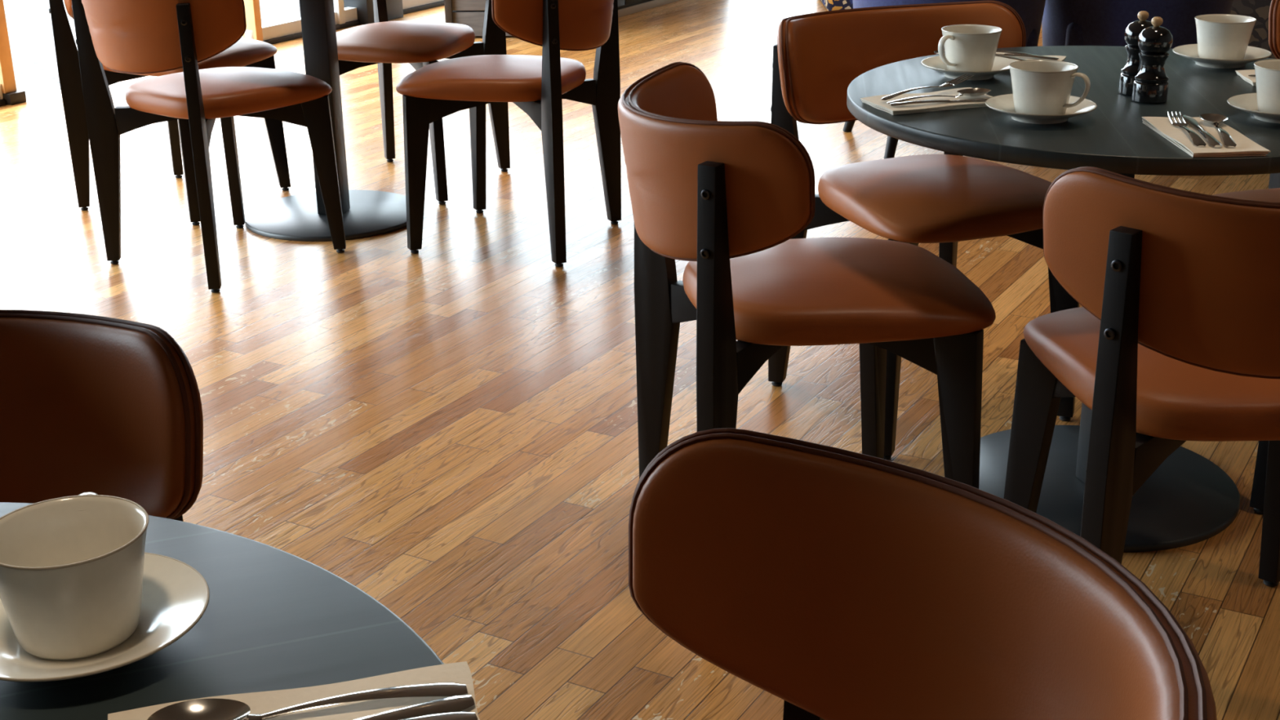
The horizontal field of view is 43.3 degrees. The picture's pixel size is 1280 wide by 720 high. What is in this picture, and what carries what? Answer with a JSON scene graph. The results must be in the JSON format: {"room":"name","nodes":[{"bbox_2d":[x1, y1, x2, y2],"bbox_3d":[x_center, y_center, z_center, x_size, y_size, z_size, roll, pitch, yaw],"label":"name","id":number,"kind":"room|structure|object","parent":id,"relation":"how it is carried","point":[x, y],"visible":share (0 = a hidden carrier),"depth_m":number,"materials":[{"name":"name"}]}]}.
{"room":"restaurant","nodes":[
{"label":"restaurant","id":0,"kind":"room"},
{"bbox_2d":[0,0,1279,719],"bbox_3d":[0.184,-0.234,4.417,7.200,0.060,14.600,11,24,28],"label":"floor","id":1,"kind":"structure","parent":0,"point":[446,430],"depth_m":3.65,"materials":[{"name":"brown wood"}]},
{"bbox_2d":[0,309,203,521],"bbox_3d":[-0.677,0.414,1.502,0.607,0.811,0.607,-4,21,-7],"label":"dining chair","id":2,"kind":"object","parent":1,"relation":"on","point":[104,406],"visible":0.7,"depth_m":1.57,"materials":[{"name":"brown leather"}]},
{"bbox_2d":[48,0,290,225],"bbox_3d":[-1.459,-0.892,4.993,0.607,0.811,0.607,9,23,24],"label":"dining chair","id":3,"kind":"object","parent":1,"relation":"on","point":[246,52],"visible":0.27,"depth_m":4.91,"materials":[{"name":"black wood"}]},
{"bbox_2d":[71,0,346,293],"bbox_3d":[-1.173,-0.663,4.374,0.607,0.811,0.607,15,26,35],"label":"dining chair","id":4,"kind":"object","parent":1,"relation":"on","point":[134,37],"visible":1,"depth_m":4.23,"materials":[{"name":"brown leather"}]},
{"bbox_2d":[0,502,444,719],"bbox_3d":[-0.549,0.635,0.999,0.956,0.750,0.956,-8,22,-19],"label":"round table","id":5,"kind":"object","parent":1,"relation":"on","point":[273,619],"visible":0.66,"depth_m":1.10,"materials":[{"name":"black wood"}]},
{"bbox_2d":[0,551,209,681],"bbox_3d":[-0.382,0.181,1.099,0.175,0.024,0.175,-1,21,0],"label":"saucer","id":6,"kind":"object","parent":5,"relation":"on","point":[175,596],"visible":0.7,"depth_m":1.09,"materials":[{"name":"beige ceramic"}]},
{"bbox_2d":[0,492,149,660],"bbox_3d":[-0.379,0.147,1.092,0.108,0.078,0.121,12,24,30],"label":"coffee cup","id":7,"kind":"object","parent":6,"relation":"on","point":[72,567],"visible":1,"depth_m":1.07,"materials":[{"name":"beige ceramic"}]},
{"bbox_2d":[107,661,479,719],"bbox_3d":[-0.208,0.233,0.973,0.227,0.009,0.125,-6,21,-13],"label":"napkin","id":8,"kind":"object","parent":5,"relation":"on","point":[261,702],"visible":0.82,"depth_m":1.02,"materials":[{"name":"beige fabric"}]},
{"bbox_2d":[147,681,467,719],"bbox_3d":[-0.204,0.215,0.998,0.195,0.010,0.041,-6,21,-13],"label":"spoon","id":9,"kind":"object","parent":8,"relation":"on","point":[200,708],"visible":1,"depth_m":1.00,"materials":[{"name":"silver metal"}]},
{"bbox_2d":[354,694,475,719],"bbox_3d":[-0.203,0.228,0.966,0.215,0.005,0.021,-9,22,-21],"label":"knife","id":10,"kind":"object","parent":8,"relation":"on","point":[455,703],"visible":1,"depth_m":0.99,"materials":[{"name":"silver metal"}]},
{"bbox_2d":[398,710,478,719],"bbox_3d":[-0.192,0.228,0.958,0.195,0.011,0.024,-8,22,-19],"label":"fork","id":11,"kind":"object","parent":8,"relation":"on","point":[454,715],"visible":1,"depth_m":0.98,"materials":[{"name":"silver metal"}]},
{"bbox_2d":[244,0,406,241],"bbox_3d":[-0.937,-0.788,4.782,0.900,0.750,0.900,-12,24,-28],"label":"round table","id":12,"kind":"object","parent":1,"relation":"on","point":[302,217],"visible":0.67,"depth_m":4.79,"materials":[{"name":"black metal"}]},
{"bbox_2d":[314,0,510,204],"bbox_3d":[-0.738,-0.971,5.173,0.607,0.811,0.607,7,22,21],"label":"dining chair","id":13,"kind":"object","parent":1,"relation":"on","point":[383,42],"visible":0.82,"depth_m":5.07,"materials":[{"name":"brown leather"}]},
{"bbox_2d":[444,0,511,35],"bbox_3d":[-0.729,-1.892,8.025,0.435,0.520,0.395,1,21,4],"label":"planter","id":14,"kind":"object","parent":1,"relation":"on","point":[471,13],"visible":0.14,"depth_m":7.91,"materials":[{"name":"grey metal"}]},
{"bbox_2d":[395,0,621,266],"bbox_3d":[-0.348,-0.731,4.521,0.607,0.811,0.607,6,22,18],"label":"dining chair","id":15,"kind":"object","parent":1,"relation":"on","point":[537,85],"visible":1,"depth_m":4.39,"materials":[{"name":"brown leather"}]},
{"bbox_2d":[617,0,679,17],"bbox_3d":[-0.083,-2.325,8.876,0.480,0.710,1.673,11,24,28],"label":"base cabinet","id":16,"kind":"object","parent":1,"relation":"on","point":[625,7],"visible":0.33,"depth_m":8.66,"materials":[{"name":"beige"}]},
{"bbox_2d":[617,62,995,488],"bbox_3d":[0.261,-0.062,2.726,0.607,0.811,0.607,-5,21,-11],"label":"dining chair","id":17,"kind":"object","parent":1,"relation":"on","point":[726,199],"visible":0.94,"depth_m":2.54,"materials":[{"name":"brown leather"}]},
{"bbox_2d":[820,0,853,10],"bbox_3d":[1.983,-2.396,8.668,2.000,0.930,0.630,-1,21,0],"label":"banquette","id":18,"kind":"object","parent":1,"relation":"on","point":[830,5],"visible":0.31,"depth_m":8.53,"materials":[{"name":"fabric"}]},
{"bbox_2d":[628,427,1217,719],"bbox_3d":[0.060,0.537,1.147,0.607,0.811,0.607,-11,23,-24],"label":"dining chair","id":19,"kind":"object","parent":1,"relation":"on","point":[837,584],"visible":1,"depth_m":1.23,"materials":[{"name":"brown leather"}]},
{"bbox_2d":[768,0,1079,459],"bbox_3d":[0.584,-0.295,3.329,0.607,0.811,0.607,-10,22,-23],"label":"dining chair","id":20,"kind":"object","parent":1,"relation":"on","point":[946,199],"visible":0.7,"depth_m":3.27,"materials":[{"name":"brown leather"}]},
{"bbox_2d":[843,0,1045,159],"bbox_3d":[1.062,-1.119,5.541,0.669,0.784,0.615,-4,21,-7],"label":"velvet armchair","id":21,"kind":"object","parent":1,"relation":"on","point":[1031,11],"visible":0.11,"depth_m":5.35,"materials":[{"name":"blue fabric"}]},
{"bbox_2d":[852,0,1045,46],"bbox_3d":[1.075,-1.210,5.395,0.669,0.510,0.405,-4,21,-7],"label":"tub","id":22,"kind":"object","parent":21,"relation":"in","point":[1031,11],"depth_m":5.33,"materials":[{"name":"blue fabric"}]},
{"bbox_2d":[846,45,1279,552],"bbox_3d":[0.845,-0.111,2.917,0.956,0.750,0.956,1,21,6],"label":"round table","id":23,"kind":"object","parent":1,"relation":"on","point":[1188,500],"visible":0.61,"depth_m":2.81,"materials":[{"name":"black wood"}]},
{"bbox_2d":[860,87,992,115],"bbox_3d":[0.493,-0.437,2.719,0.214,0.009,0.118,-8,22,-18],"label":"napkin","id":24,"kind":"object","parent":23,"relation":"on","point":[875,101],"visible":0.69,"depth_m":2.69,"materials":[{"name":"beige fabric"}]},
{"bbox_2d":[880,73,973,100],"bbox_3d":[0.487,-0.463,2.735,0.194,0.021,0.024,-13,24,-30],"label":"fork","id":25,"kind":"object","parent":24,"relation":"on","point":[954,82],"visible":1,"depth_m":2.75,"materials":[{"name":"silver metal"}]},
{"bbox_2d":[886,88,991,104],"bbox_3d":[0.503,-0.442,2.709,0.195,0.010,0.041,-8,22,-19],"label":"spoon","id":26,"kind":"object","parent":24,"relation":"on","point":[972,92],"visible":1,"depth_m":2.72,"materials":[{"name":"silver metal"}]},
{"bbox_2d":[888,97,991,106],"bbox_3d":[0.518,-0.433,2.687,0.215,0.005,0.022,-5,21,-11],"label":"knife","id":27,"kind":"object","parent":24,"relation":"on","point":[896,104],"visible":0.84,"depth_m":2.67,"materials":[{"name":"silver metal"}]},
{"bbox_2d":[920,55,1015,79],"bbox_3d":[0.602,-0.531,2.945,0.175,0.024,0.175,-1,21,0],"label":"saucer","id":28,"kind":"object","parent":23,"relation":"on","point":[1001,64],"visible":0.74,"depth_m":2.93,"materials":[{"name":"beige ceramic"}]},
{"bbox_2d":[937,24,1002,71],"bbox_3d":[0.600,-0.561,2.928,0.108,0.078,0.121,4,21,14],"label":"coffee cup","id":29,"kind":"object","parent":28,"relation":"on","point":[967,47],"visible":0.94,"depth_m":2.90,"materials":[{"name":"beige ceramic"}]},
{"bbox_2d":[995,52,1066,61],"bbox_3d":[0.706,-0.566,3.051,0.177,0.009,0.122,8,22,22],"label":"napkin","id":30,"kind":"object","parent":23,"relation":"on","point":[1061,58],"visible":0.12,"depth_m":3.06,"materials":[{"name":"beige fabric"}]},
{"bbox_2d":[933,50,1027,60],"bbox_3d":[0.650,-0.573,3.049,0.195,0.010,0.041,10,23,26],"label":"spoon","id":31,"kind":"object","parent":30,"relation":"on","point":[935,51],"visible":0.11,"depth_m":3.02,"materials":[{"name":"silver metal"}]},
{"bbox_2d":[943,46,1038,55],"bbox_3d":[0.673,-0.591,3.093,0.195,0.011,0.024,7,22,21],"label":"fork","id":32,"kind":"object","parent":30,"relation":"on","point":[1016,52],"visible":0.38,"depth_m":3.07,"materials":[{"name":"silver metal"}]},
{"bbox_2d":[995,53,1058,60],"bbox_3d":[0.694,-0.585,3.082,0.215,0.005,0.021,12,24,30],"label":"knife","id":33,"kind":"object","parent":30,"relation":"on","point":[1010,55],"visible":0.54,"depth_m":3.05,"materials":[{"name":"silver metal"}]},
{"bbox_2d":[985,93,1097,124],"bbox_3d":[0.646,-0.402,2.601,0.175,0.024,0.175,-1,21,0],"label":"saucer","id":34,"kind":"object","parent":23,"relation":"on","point":[1004,104],"visible":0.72,"depth_m":2.59,"materials":[{"name":"beige ceramic"}]},
{"bbox_2d":[1008,59,1090,115],"bbox_3d":[0.646,-0.432,2.583,0.109,0.078,0.121,-4,21,-9],"label":"coffee cup","id":35,"kind":"object","parent":34,"relation":"on","point":[1039,86],"visible":0.97,"depth_m":2.56,"materials":[{"name":"beige ceramic"}]},
{"bbox_2d":[1119,10,1153,96],"bbox_3d":[0.854,-0.525,2.755,0.057,0.140,0.057,-1,21,0],"label":"pepper mill","id":36,"kind":"object","parent":23,"relation":"on","point":[1131,68],"visible":0.59,"depth_m":2.74,"materials":[{"name":"black paint"}]},
{"bbox_2d":[1132,16,1173,103],"bbox_3d":[0.858,-0.503,2.695,0.057,0.140,0.057,-1,21,0],"label":"pepper mill","id":37,"kind":"object","parent":23,"relation":"on","point":[1151,84],"visible":1,"depth_m":2.68,"materials":[{"name":"black paint"}]},
{"bbox_2d":[1142,116,1270,157],"bbox_3d":[0.856,-0.341,2.450,0.112,0.009,0.242,-1,21,-1],"label":"napkin","id":38,"kind":"object","parent":23,"relation":"on","point":[1180,137],"visible":0.8,"depth_m":2.41,"materials":[{"name":"beige fabric"}]},
{"bbox_2d":[1167,111,1206,146],"bbox_3d":[0.833,-0.352,2.453,0.024,0.011,0.195,1,21,6],"label":"fork","id":39,"kind":"object","parent":38,"relation":"on","point":[1197,140],"visible":1,"depth_m":2.45,"materials":[{"name":"silver metal"}]},
{"bbox_2d":[1180,115,1222,147],"bbox_3d":[0.854,-0.351,2.458,0.022,0.005,0.215,1,21,6],"label":"knife","id":40,"kind":"object","parent":38,"relation":"on","point":[1212,141],"visible":0.99,"depth_m":2.44,"materials":[{"name":"silver metal"}]},
{"bbox_2d":[1199,113,1236,146],"bbox_3d":[0.882,-0.349,2.447,0.041,0.010,0.195,3,21,9],"label":"spoon","id":41,"kind":"object","parent":38,"relation":"on","point":[1215,119],"visible":1,"depth_m":2.48,"materials":[{"name":"silver metal"}]},
{"bbox_2d":[1172,44,1271,68],"bbox_3d":[1.087,-0.566,3.017,0.175,0.024,0.175,-1,21,0],"label":"saucer","id":42,"kind":"object","parent":23,"relation":"on","point":[1190,51],"visible":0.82,"depth_m":2.99,"materials":[{"name":"beige ceramic"}]},
{"bbox_2d":[1195,13,1256,59],"bbox_3d":[1.092,-0.599,3.008,0.121,0.078,0.109,-14,24,-31],"label":"coffee cup","id":43,"kind":"object","parent":42,"relation":"on","point":[1219,36],"visible":0.94,"depth_m":2.97,"materials":[{"name":"beige ceramic"}]},
{"bbox_2d":[1235,69,1256,86],"bbox_3d":[1.178,-0.500,2.859,0.212,0.009,0.115,1,21,5],"label":"napkin","id":44,"kind":"object","parent":23,"relation":"on","point":[1244,74],"visible":0.33,"depth_m":2.88,"materials":[{"name":"beige fabric"}]},
{"bbox_2d":[1226,93,1279,123],"bbox_3d":[1.030,-0.399,2.576,0.175,0.024,0.175,-1,21,0],"label":"saucer","id":45,"kind":"object","parent":23,"relation":"on","point":[1247,102],"visible":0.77,"depth_m":2.60,"materials":[{"name":"beige ceramic"}]},
{"bbox_2d":[1253,58,1279,113],"bbox_3d":[1.029,-0.432,2.570,0.108,0.078,0.121,-4,21,-8],"label":"coffee cup","id":46,"kind":"object","parent":45,"relation":"on","point":[1267,71],"visible":0.93,"depth_m":2.54,"materials":[{"name":"beige ceramic"}]},
{"bbox_2d":[1041,0,1233,48],"bbox_3d":[1.733,-1.171,5.653,0.669,0.784,0.615,2,21,7],"label":"velvet armchair","id":47,"kind":"object","parent":1,"relation":"on","point":[1064,22],"visible":0.41,"depth_m":5.41,"materials":[{"name":"blue fabric"}]},
{"bbox_2d":[1003,166,1279,586],"bbox_3d":[0.826,0.082,2.322,0.607,0.811,0.607,-1,21,0],"label":"dining chair","id":48,"kind":"object","parent":1,"relation":"on","point":[1174,339],"visible":0.94,"depth_m":2.08,"materials":[{"name":"brown leather"}]},
{"bbox_2d":[1213,187,1279,514],"bbox_3d":[1.342,-0.190,3.019,0.607,0.811,0.607,-2,21,-4],"label":"dining chair","id":49,"kind":"object","parent":1,"relation":"on","point":[1271,195],"visible":0.17,"depth_m":2.92,"materials":[{"name":"brown leather"}]},
{"bbox_2d":[1230,0,1276,58],"bbox_3d":[3.061,-1.750,6.912,1.500,0.930,0.630,2,21,7],"label":"banquette","id":50,"kind":"object","parent":1,"relation":"on","point":[1259,10],"visible":0.02,"depth_m":6.76,"materials":[{"name":"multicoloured fabric"}]},
{"bbox_2d":[1268,0,1279,188],"bbox_3d":[1.672,-0.406,3.580,0.607,0.811,0.607,6,22,19],"label":"dining chair","id":51,"kind":"object","parent":1,"relation":"on","point":[1274,10],"visible":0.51,"depth_m":3.63,"materials":[{"name":"brown leather"}]},
{"label":"outside","id":52,"kind":"structure","parent":0,"visible":0},
{"bbox_2d":[3,0,300,97],"bbox_3d":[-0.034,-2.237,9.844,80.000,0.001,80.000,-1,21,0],"label":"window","id":53,"kind":"structure","parent":52,"point":[28,22],"depth_m":8.68,"materials":[{"name":"glass"}]},
{"bbox_3d":[-3.036,-3.502,5.120,7.404,0.550,12.704,-1,21,0],"label":"wall","id":54,"kind":"structure","parent":0,"visible":0},
{"bbox_2d":[0,0,26,106],"bbox_3d":[-3.006,-2.014,5.567,0.140,2.550,1.620,11,24,28],"label":"window","id":55,"kind":"structure","parent":54,"relation":"in","point":[9,95],"depth_m":6.56,"materials":[{"name":"brown wood"}]},
{"bbox_2d":[242,0,340,44],"bbox_3d":[-1.764,-2.810,7.623,0.115,2.550,0.620,11,24,28],"label":"window","id":56,"kind":"structure","parent":54,"relation":"in","point":[289,29],"depth_m":7.87,"materials":[{"name":"brown metal"}]},
{"bbox_2d":[333,0,359,28],"bbox_3d":[-1.519,-2.965,8.024,0.115,2.550,0.370,11,24,28],"label":"window","id":57,"kind":"structure","parent":54,"relation":"in","point":[346,16],"depth_m":8.33,"materials":[{"name":"white glass"}]},
{"bbox_2d":[343,0,403,24],"bbox_3d":[-1.429,-2.999,8.110,0.160,2.550,0.300,11,24,28],"label":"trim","id":58,"kind":"structure","parent":54,"relation":"attached to","point":[365,10],"depth_m":8.42,"materials":[{"name":"white paint"}]},
{"bbox_2d":[402,0,444,14],"bbox_3d":[-1.041,-3.267,8.806,0.115,2.550,1.400,11,24,28],"label":"window","id":59,"kind":"structure","parent":54,"relation":"in","point":[408,6],"depth_m":8.84,"materials":[{"name":"brown glass"}]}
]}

